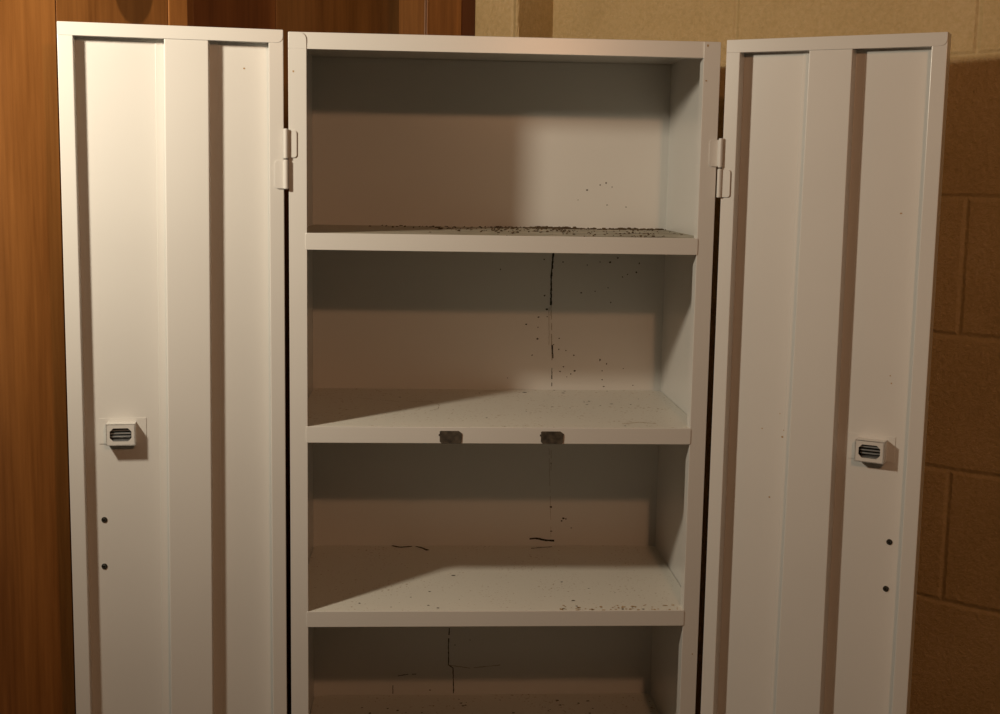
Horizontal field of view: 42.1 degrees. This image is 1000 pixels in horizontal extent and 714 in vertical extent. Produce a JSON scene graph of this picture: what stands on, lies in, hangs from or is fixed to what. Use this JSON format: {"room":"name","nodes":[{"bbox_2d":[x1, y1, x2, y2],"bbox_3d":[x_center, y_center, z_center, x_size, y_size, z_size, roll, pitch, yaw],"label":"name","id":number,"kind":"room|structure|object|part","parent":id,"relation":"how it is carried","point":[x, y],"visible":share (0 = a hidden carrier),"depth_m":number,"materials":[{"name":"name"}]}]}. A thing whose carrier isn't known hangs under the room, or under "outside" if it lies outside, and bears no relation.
{"room":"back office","nodes":[
{"label":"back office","id":0,"kind":"room"},
{"bbox_2d":[0,0,474,713],"bbox_3d":[-1.390,0.099,1.317,0.395,2.360,3.708,8,10,42],"label":"wooden wardrobe","id":1,"kind":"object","parent":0,"point":[37,655],"depth_m":1.92,"materials":[{"name":"brown wood"}]},
{"bbox_2d":[475,0,999,713],"bbox_3d":[1.150,0.112,1.538,3.800,2.360,0.247,8,10,42],"label":"wall","id":2,"kind":"structure","parent":0,"point":[956,662],"depth_m":1.95,"materials":[{"name":"brick"}]},
{"bbox_3d":[-0.100,1.488,0.390,3.820,0.100,3.858,8,10,42],"label":"floor","id":3,"kind":"structure","parent":0,"visible":0},
{"bbox_2d":[57,21,950,713],"bbox_3d":[-0.026,0.368,2.029,1.192,1.682,0.517,1,8,-3],"label":"storage cabinet","id":4,"kind":"object","parent":3,"relation":"on","point":[498,440],"visible":1,"depth_m":1.90,"materials":[{"name":"white metal"}]},
{"bbox_3d":[-0.451,-0.446,1.785,0.300,0.018,0.022,-1,8,-11],"label":"door rail","id":5,"kind":"part","parent":4,"relation":"part of","materials":[{"name":"white metal"}]},
{"bbox_3d":[-0.309,-0.257,1.827,0.015,0.039,0.001,-1,8,-11],"label":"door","id":6,"kind":"part","parent":4,"relation":"part of","materials":[{"name":"white metal"}]},
{"bbox_3d":[-0.293,-0.299,1.822,0.015,0.038,0.006,0,8,-3],"label":"frame","id":7,"kind":"part","parent":4,"relation":"part of","materials":[{"name":"white metal"}]},
{"bbox_3d":[-0.307,0.356,2.092,0.025,1.680,0.353,0,8,-3],"label":"panel","id":8,"kind":"part","parent":4,"relation":"part of","materials":[{"name":"white metal"}]},
{"bbox_2d":[311,693,658,713],"bbox_3d":[-0.020,0.638,2.147,0.600,0.024,0.353,0,8,-3],"label":"shelf","id":9,"kind":"object","parent":4,"relation":"attached to","point":[321,703],"depth_m":2.28,"materials":[{"name":"metal"}]},
{"bbox_3d":[-0.025,0.320,2.283,0.608,1.649,0.002,0,8,-3],"label":"panel","id":10,"kind":"part","parent":4,"relation":"part of","materials":[{"name":"white metal"}]},
{"bbox_2d":[307,545,683,626],"bbox_3d":[-0.015,0.367,2.110,0.600,0.024,0.353,0,8,-3],"label":"shelf","id":11,"kind":"object","parent":4,"relation":"attached to","point":[349,585],"depth_m":2.05,"materials":[{"name":"metal"}]},
{"bbox_2d":[306,388,690,443],"bbox_3d":[-0.010,0.091,2.073,0.600,0.024,0.353,0,8,-3],"label":"shelf","id":12,"kind":"object","parent":4,"relation":"attached to","point":[335,415],"depth_m":1.99,"materials":[{"name":"metal"}]},
{"bbox_2d":[305,225,697,254],"bbox_3d":[-0.006,-0.186,2.036,0.600,0.024,0.353,0,8,-3],"label":"shelf","id":13,"kind":"object","parent":4,"relation":"attached to","point":[317,237],"depth_m":1.87,"materials":[{"name":"metal"}]},
{"bbox_3d":[-0.001,-0.463,2.000,0.607,0.023,0.352,0,8,-3],"label":"panel","id":14,"kind":"part","parent":4,"relation":"part of","materials":[{"name":"white metal"}]},
{"bbox_2d":[381,225,682,236],"bbox_3d":[0.040,-0.199,2.040,0.502,0.004,0.348,1,8,-3],"label":"debris","id":15,"kind":"object","parent":4,"relation":"on","point":[438,227],"visible":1,"depth_m":2.16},
{"bbox_3d":[0.278,0.361,2.128,0.024,1.680,0.353,0,8,-3],"label":"panel","id":16,"kind":"part","parent":4,"relation":"part of","materials":[{"name":"white metal"}]},
{"bbox_3d":[0.308,-0.292,1.858,0.015,0.038,0.009,0,8,-3],"label":"frame","id":17,"kind":"part","parent":4,"relation":"part of","materials":[{"name":"white metal"}]},
{"bbox_3d":[0.322,-0.248,1.859,0.015,0.039,0.001,5,9,28],"label":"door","id":18,"kind":"part","parent":4,"relation":"part of","materials":[{"name":"white metal"}]},
{"bbox_3d":[0.458,-0.429,1.776,0.300,0.018,0.022,5,9,28],"label":"door rail","id":19,"kind":"part","parent":4,"relation":"part of","materials":[{"name":"white metal"}]}
]}

